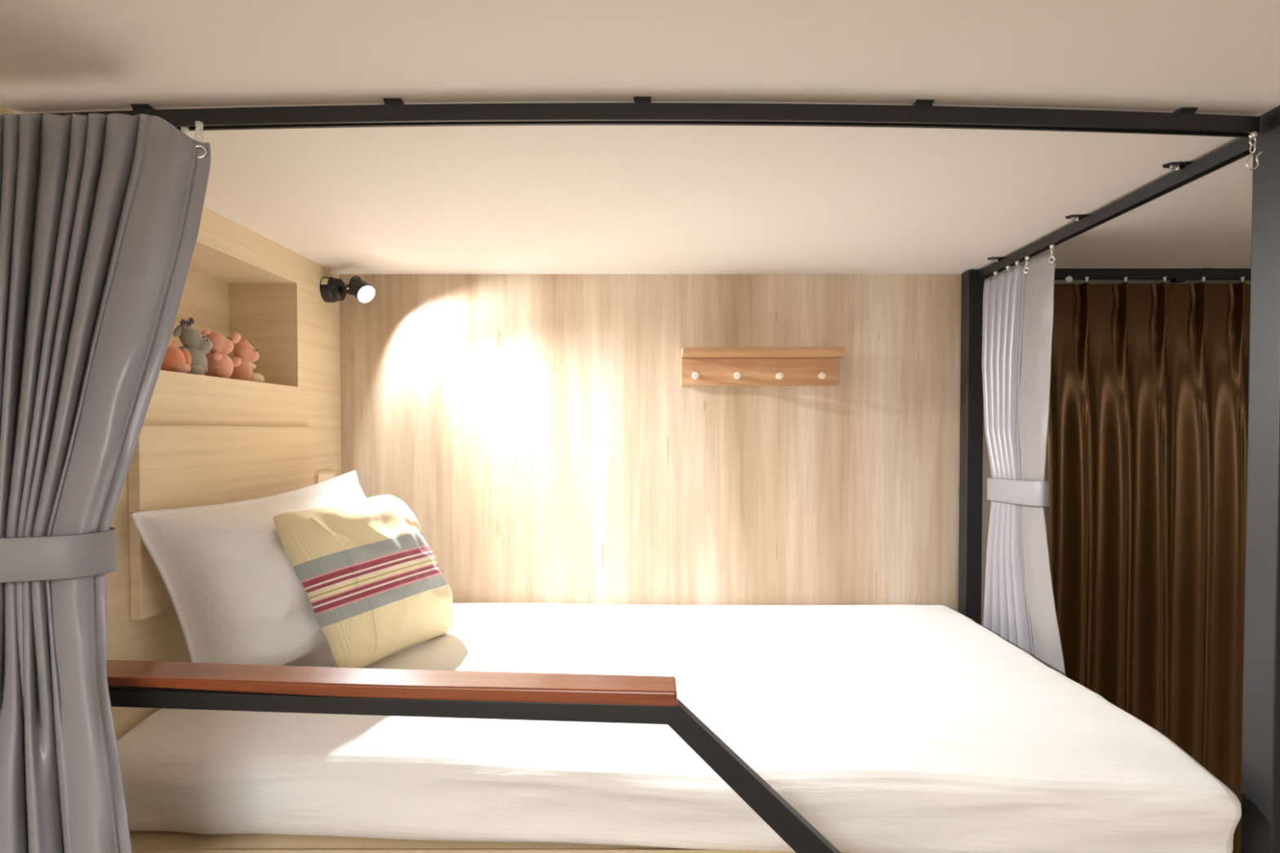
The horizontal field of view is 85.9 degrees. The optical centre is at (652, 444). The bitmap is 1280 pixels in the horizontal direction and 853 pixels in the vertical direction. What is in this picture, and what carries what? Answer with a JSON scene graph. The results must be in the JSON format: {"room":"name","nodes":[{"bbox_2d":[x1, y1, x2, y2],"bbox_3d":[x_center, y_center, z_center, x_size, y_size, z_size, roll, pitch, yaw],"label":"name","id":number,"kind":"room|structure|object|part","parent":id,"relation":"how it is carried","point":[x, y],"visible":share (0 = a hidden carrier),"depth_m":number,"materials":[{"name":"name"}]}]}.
{"room":"dormitory","nodes":[
{"label":"dormitory","id":0,"kind":"room"},
{"bbox_2d":[0,105,341,741],"bbox_3d":[-1.142,0.774,0.166,0.296,2.546,4.100,0,1,0],"label":"wall","id":1,"kind":"structure","parent":0,"point":[240,280],"depth_m":1.79,"materials":[{"name":"beige laminate"}]},
{"bbox_2d":[160,338,191,373],"bbox_3d":[-1.033,-0.202,1.455,0.063,0.103,0.106,0,1,0],"label":"plush bear","id":2,"kind":"object","parent":1,"relation":"on","point":[175,359],"visible":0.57,"depth_m":1.46},
{"bbox_2d":[173,317,213,374],"bbox_3d":[-1.048,-0.220,1.554,0.069,0.134,0.091,0,1,3],"label":"donkey","id":3,"kind":"object","parent":1,"relation":"on","point":[192,340],"visible":0.73,"depth_m":1.54,"materials":[{"name":"grey fabric"}]},
{"bbox_2d":[201,328,233,377],"bbox_3d":[-1.041,-0.213,1.645,0.066,0.120,0.084,-1,1,-35],"label":"pig","id":4,"kind":"object","parent":1,"relation":"in","point":[220,364],"visible":0.79,"depth_m":1.62},
{"bbox_2d":[128,425,314,620],"bbox_3d":[-0.983,0.142,1.641,0.022,0.372,0.675,0,1,0],"label":"headboard","id":5,"kind":"object","parent":1,"relation":"attached to","point":[171,466],"visible":0.48,"depth_m":1.48,"materials":[{"name":"beige laminate"}]},
{"bbox_2d":[227,332,264,382],"bbox_3d":[-1.046,-0.218,1.757,0.064,0.130,0.111,0,1,20],"label":"pig","id":6,"kind":"object","parent":1,"relation":"in","point":[244,352],"visible":0.88,"depth_m":1.74},
{"bbox_2d":[314,470,335,484],"bbox_3d":[-0.985,0.125,2.063,0.018,0.093,0.120,0,1,0],"label":"wall socket","id":7,"kind":"object","parent":1,"relation":"attached to","point":[322,476],"visible":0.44,"depth_m":2.04,"materials":[{"name":"beige plastic"}]},
{"bbox_2d":[320,275,375,302],"bbox_3d":[-0.916,-0.467,2.071,0.183,0.086,0.081,0,1,17],"label":"wall spotlight","id":8,"kind":"object","parent":1,"relation":"attached to","point":[332,290],"visible":1,"depth_m":2.06,"materials":[{"name":"black metal"}]},
{"bbox_3d":[-0.922,-0.469,2.075,0.061,0.023,0.021,1,1,31],"label":"swivel arm","id":9,"kind":"part","parent":8,"relation":"part of","materials":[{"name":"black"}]},
{"bbox_2d":[0,0,1279,275],"bbox_3d":[1.053,-0.550,0.189,4.694,0.100,4.200,0,1,0],"label":"ceiling","id":10,"kind":"structure","parent":0,"point":[568,199],"depth_m":1.09,"materials":[{"name":"beige paint"}]},
{"bbox_2d":[17,96,1259,137],"bbox_3d":[-0.019,-0.502,1.066,1.924,0.032,0.091,0,1,0],"label":"rail","id":11,"kind":"object","parent":10,"relation":"attached to","point":[922,113],"visible":0.93,"depth_m":1.04,"materials":[{"name":"black metal"}]},
{"bbox_2d":[0,113,210,852],"bbox_3d":[-0.828,0.223,0.961,0.405,1.419,0.238,0,1,4],"label":"curtain","id":12,"kind":"object","parent":11,"relation":"hanging from","point":[100,214],"visible":1,"depth_m":0.90,"materials":[{"name":"grey fabric"}]},
{"bbox_2d":[1245,131,1262,170],"bbox_3d":[0.898,-0.438,1.026,0.024,0.055,0.010,0,1,0],"label":"curtain hook","id":13,"kind":"object","parent":11,"relation":"hanging from","point":[1253,135],"visible":1,"depth_m":1.02,"materials":[{"name":"silver metal"}]},
{"bbox_2d":[978,137,1253,279],"bbox_3d":[0.985,-0.513,1.605,0.057,0.032,1.000,0,1,1],"label":"rail","id":14,"kind":"object","parent":10,"relation":"attached to","point":[1186,172],"visible":0.97,"depth_m":1.40,"materials":[{"name":"black metal"}]},
{"bbox_2d":[982,244,1066,676],"bbox_3d":[1.009,0.429,1.862,0.065,1.868,0.588,0,1,0],"label":"curtain","id":15,"kind":"object","parent":14,"relation":"hanging from","point":[1020,607],"visible":0.66,"depth_m":1.87,"materials":[{"name":"grey fabric"}]},
{"bbox_3d":[1.007,0.441,1.732,0.029,1.850,0.329,0,1,-5],"label":"hem panel","id":16,"kind":"part","parent":15,"relation":"part of","materials":[{"name":"grey fabric"}]},
{"bbox_2d":[1054,268,1250,283],"bbox_3d":[1.907,-0.516,2.102,1.385,0.048,0.054,0,1,0],"label":"rail","id":17,"kind":"object","parent":10,"relation":"attached to","point":[1175,275],"visible":0.84,"depth_m":2.10,"materials":[{"name":"black"}]},
{"bbox_2d":[1046,276,1250,852],"bbox_3d":[1.875,0.706,2.124,1.350,2.436,0.056,0,1,0],"label":"curtain","id":18,"kind":"object","parent":17,"relation":"hanging from","point":[1148,433],"visible":0.7,"depth_m":2.12,"materials":[{"name":"brown fabric"}]},
{"bbox_2d":[981,275,1250,626],"bbox_3d":[1.053,0.730,2.266,4.694,2.546,0.100,0,1,0],"label":"wall","id":19,"kind":"structure","parent":0,"point":[986,504],"depth_m":2.20,"materials":[{"name":"beige paint"}]},
{"bbox_2d":[339,274,961,612],"bbox_3d":[-0.004,0.281,2.202,1.979,1.646,0.008,0,1,0],"label":"wall panel","id":20,"kind":"object","parent":19,"relation":"attached to","point":[541,434],"depth_m":2.19,"materials":[{"name":"brown wood"}]},
{"bbox_2d":[680,346,845,386],"bbox_3d":[0.339,-0.242,2.138,0.497,0.113,0.098,0,1,0],"label":"coat rack","id":21,"kind":"object","parent":20,"relation":"attached to","point":[700,366],"visible":1,"depth_m":2.17,"materials":[{"name":"brown wood"}]},
{"bbox_2d":[680,346,845,358],"bbox_3d":[0.339,-0.286,2.138,0.497,0.026,0.098,0,1,0],"label":"shelf","id":22,"kind":"object","parent":21,"relation":"attached to","point":[686,352],"depth_m":2.09,"materials":[{"name":"brown wood"}]},
{"bbox_3d":[1.053,2.095,0.244,4.694,0.100,4.200,0,1,0],"label":"floor","id":23,"kind":"structure","parent":0,"visible":0},
{"bbox_2d":[106,105,1279,852],"bbox_3d":[0.013,0.744,1.579,2.014,2.546,1.250,0,1,0],"label":"frame","id":24,"kind":"object","parent":23,"relation":"on","point":[507,695],"visible":0.46,"depth_m":1.06,"materials":[{"name":"black metal"}]},
{"bbox_3d":[-0.475,0.343,0.997,1.020,0.033,0.074,0,1,2],"label":"handrail","id":25,"kind":"part","parent":24,"relation":"part of","materials":[{"name":"red wood"}]},
{"bbox_3d":[-0.250,0.573,0.990,1.488,0.456,0.038,0,1,1],"label":"guard rail","id":26,"kind":"part","parent":24,"relation":"part of","materials":[{"name":"black metal"}]},
{"bbox_2d":[116,603,1241,852],"bbox_3d":[-0.020,0.585,1.635,1.940,0.175,1.111,0,1,0],"label":"mattress","id":27,"kind":"object","parent":24,"relation":"on","point":[886,728],"visible":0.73,"depth_m":1.19,"materials":[{"name":"white fabric"}]},
{"bbox_2d":[129,470,366,665],"bbox_3d":[-0.800,0.285,1.611,0.220,0.411,0.726,0,1,9],"label":"bed pillow","id":28,"kind":"object","parent":27,"relation":"on","point":[236,593],"visible":0.56,"depth_m":1.39,"materials":[{"name":"white fabric"}]},
{"bbox_2d":[273,494,453,668],"bbox_3d":[-0.641,0.315,1.624,0.224,0.375,0.427,0,1,20],"label":"throw cushion","id":29,"kind":"object","parent":27,"relation":"on","point":[367,571],"visible":1,"depth_m":1.50,"materials":[{"name":"beige fabric"}]},
{"bbox_3d":[0.995,0.734,2.161,0.051,2.542,0.050,0,1,0],"label":"post","id":30,"kind":"part","parent":24,"relation":"part of","materials":[{"name":"black metal"}]},
{"bbox_3d":[0.984,0.754,1.092,0.057,2.546,0.058,0,1,0],"label":"post","id":31,"kind":"part","parent":24,"relation":"part of","materials":[{"name":"black metal"}]}
]}

